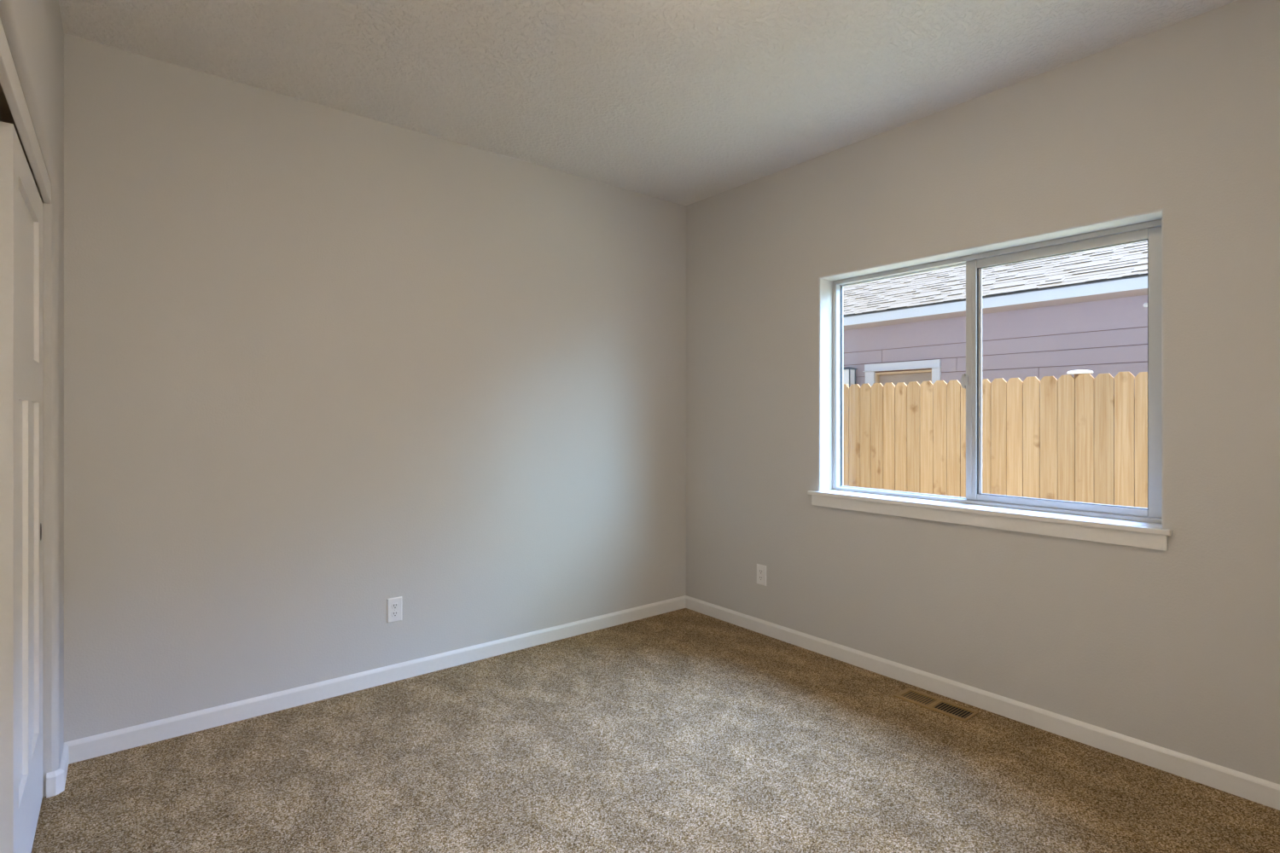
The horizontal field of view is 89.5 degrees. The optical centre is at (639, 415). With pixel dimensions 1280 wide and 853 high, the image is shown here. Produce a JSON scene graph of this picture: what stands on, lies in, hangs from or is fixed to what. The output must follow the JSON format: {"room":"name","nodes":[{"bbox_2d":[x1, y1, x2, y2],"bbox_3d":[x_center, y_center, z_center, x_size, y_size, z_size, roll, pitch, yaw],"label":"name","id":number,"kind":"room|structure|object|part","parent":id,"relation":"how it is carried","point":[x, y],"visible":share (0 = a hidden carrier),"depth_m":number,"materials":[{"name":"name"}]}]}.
{"room":"empty bedroom","nodes":[
{"label":"empty bedroom","id":0,"kind":"room"},
{"bbox_2d":[0,0,63,797],"bbox_3d":[-1.033,-0.033,0.924,0.115,2.800,3.750,0,0,-39],"label":"wall","id":1,"kind":"structure","parent":0,"point":[33,29],"depth_m":2.22,"materials":[{"name":"grey paint"}]},
{"bbox_2d":[0,121,42,852],"bbox_3d":[-1.810,0.288,1.893,0.037,2.022,0.778,0,0,-39],"label":"door","id":2,"kind":"structure","parent":1,"relation":"in","point":[20,201],"depth_m":1.76,"materials":[{"name":"white paint"}]},
{"bbox_3d":[-1.983,0.385,2.136,0.001,0.060,0.040,0,0,-39],"label":"finger pull","id":3,"kind":"part","parent":2,"relation":"part of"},
{"bbox_2d":[0,18,51,203],"bbox_3d":[-1.582,-0.763,1.593,0.093,0.070,1.540,0,0,-39],"label":"trim","id":4,"kind":"structure","parent":1,"relation":"attached to","point":[14,109],"depth_m":1.64,"materials":[{"name":"white paint"}]},
{"bbox_2d":[46,743,68,798],"bbox_3d":[-2.089,1.267,2.318,0.046,0.080,0.254,0,0,-39],"label":"baseboard","id":5,"kind":"structure","parent":1,"relation":"attached to","point":[55,781],"depth_m":2.23,"materials":[{"name":"white paint"}]},
{"bbox_2d":[64,34,685,742],"bbox_3d":[-1.211,-0.033,3.263,4.137,2.800,0.120,0,0,-39],"label":"wall","id":6,"kind":"structure","parent":0,"point":[324,366],"depth_m":2.99,"materials":[{"name":"grey paint"}]},
{"bbox_2d":[64,595,685,764],"bbox_3d":[-0.921,1.267,3.409,3.172,0.080,0.014,0,0,-39],"label":"baseboard","id":7,"kind":"structure","parent":6,"relation":"attached to","point":[92,747],"depth_m":3.00,"materials":[{"name":"white paint"}]},
{"bbox_2d":[387,596,401,623],"bbox_3d":[-1.208,0.957,3.182,0.072,0.119,0.008,0,0,-39],"label":"electrical outlet","id":8,"kind":"object","parent":6,"relation":"attached to","point":[394,605],"visible":1,"depth_m":3.18,"materials":[{"name":"white plastic"}]},
{"bbox_2d":[391,610,398,616],"bbox_3d":[-1.206,0.977,3.180,0.034,0.026,0.002,0,0,-39],"label":"receptacle","id":9,"kind":"object","parent":8,"relation":"attached to","point":[394,613],"depth_m":3.18,"materials":[{"name":"white plastic"}]},
{"bbox_2d":[391,603,398,609],"bbox_3d":[-1.206,0.938,3.180,0.034,0.026,0.002,0,0,-39],"label":"receptacle","id":10,"kind":"object","parent":8,"relation":"attached to","point":[394,606],"depth_m":3.18,"materials":[{"name":"white plastic"}]},
{"bbox_2d":[58,0,1237,205],"bbox_3d":[0.408,-1.473,1.151,4.257,0.080,5.440,0,0,-39],"label":"ceiling","id":11,"kind":"structure","parent":0,"point":[684,102],"depth_m":2.60,"materials":[{"name":"white paint"}]},
{"bbox_2d":[31,608,1279,852],"bbox_3d":[0.361,1.337,1.190,3.992,0.060,5.320,0,0,-39],"label":"floor","id":12,"kind":"structure","parent":0,"point":[684,730],"depth_m":2.38,"materials":[{"name":"carpet"}]},
{"bbox_2d":[893,687,979,722],"bbox_3d":[1.333,1.303,2.918,0.136,0.007,0.329,0,0,-39],"label":"floor vent","id":13,"kind":"object","parent":12,"relation":"in","point":[942,706],"visible":1,"depth_m":2.91,"materials":[{"name":"brown metal"}]},
{"bbox_2d":[685,0,1279,785],"bbox_3d":[1.549,0.087,2.997,0.165,3.040,3.750,0,0,-39],"label":"wall","id":14,"kind":"structure","parent":0,"point":[1177,648],"depth_m":2.69,"materials":[{"name":"grey paint"}]},
{"bbox_2d":[756,564,766,586],"bbox_3d":[0.729,0.957,3.881,0.008,0.119,0.072,0,0,-39],"label":"electrical outlet","id":15,"kind":"object","parent":14,"relation":"attached to","point":[761,570],"visible":1,"depth_m":3.88,"materials":[{"name":"white plastic"}]},
{"bbox_2d":[685,595,1279,810],"bbox_3d":[1.480,1.267,2.941,0.014,0.080,3.750,0,0,-39],"label":"baseboard","id":16,"kind":"structure","parent":14,"relation":"attached to","point":[1250,788],"depth_m":2.72,"materials":[{"name":"white paint"}]},
{"bbox_2d":[807,219,1172,551],"bbox_3d":[1.517,-0.131,3.040,0.222,1.254,1.596,0,0,-39],"label":"window","id":17,"kind":"structure","parent":14,"relation":"in","point":[1133,526],"depth_m":2.88,"materials":[{"name":"white plastic"}]},
{"bbox_3d":[1.380,-0.168,3.363,0.022,1.136,0.756,0,0,-39],"label":"fixed sash","id":18,"kind":"part","parent":17,"relation":"part of","materials":[{"name":"white plastic"}]},
{"bbox_3d":[1.494,0.428,3.022,0.162,0.020,1.596,0,0,-39],"label":"sill","id":19,"kind":"part","parent":17,"relation":"part of","materials":[{"name":"white paint"}]},
{"bbox_3d":[1.800,-0.168,2.798,0.026,1.135,0.750,0,0,-39],"label":"sliding sash","id":20,"kind":"part","parent":17,"relation":"part of","materials":[{"name":"white plastic"}]},
{"label":"outside","id":21,"kind":"structure","parent":0,"visible":0},
{"bbox_3d":[8.024,1.527,13.165,22.662,0.100,32.000,0,0,-39],"label":"ground","id":22,"kind":"structure","parent":21,"visible":0},
{"bbox_2d":[843,370,1147,508],"bbox_3d":[3.249,0.540,6.343,0.194,1.874,8.767,0,0,-39],"label":"wooden fence","id":23,"kind":"object","parent":22,"relation":"on","point":[1083,438],"depth_m":5.98,"materials":[{"name":"brown wood"}]},
{"bbox_3d":[3.830,-0.381,5.620,0.194,0.032,0.194,0,0,-39],"label":"post cap","id":24,"kind":"part","parent":23,"relation":"part of","materials":[{"name":"white"}]},
{"bbox_2d":[843,240,1147,386],"bbox_3d":[6.285,-0.922,10.617,7.876,4.798,20.804,0,0,-39],"label":"house","id":25,"kind":"structure","parent":22,"relation":"on","point":[1055,317],"depth_m":7.47,"materials":[{"name":"purple"}]},
{"bbox_2d":[843,366,857,387],"bbox_3d":[2.938,-0.482,9.095,0.196,0.402,0.176,0,0,-39],"label":"wall lantern","id":26,"kind":"object","parent":25,"relation":"attached to","point":[849,373],"visible":0.53,"depth_m":9.04,"materials":[{"name":"metal"}]},
{"bbox_3d":[3.466,0.381,8.582,0.056,2.191,1.088,0,0,-39],"label":"door casing","id":27,"kind":"part","parent":25,"relation":"part of","materials":[{"name":"white wood"}]},
{"bbox_3d":[3.558,0.446,8.633,0.041,2.021,0.763,0,0,-39],"label":"door","id":28,"kind":"part","parent":25,"relation":"part of","materials":[{"name":"beige paint"}]}
]}

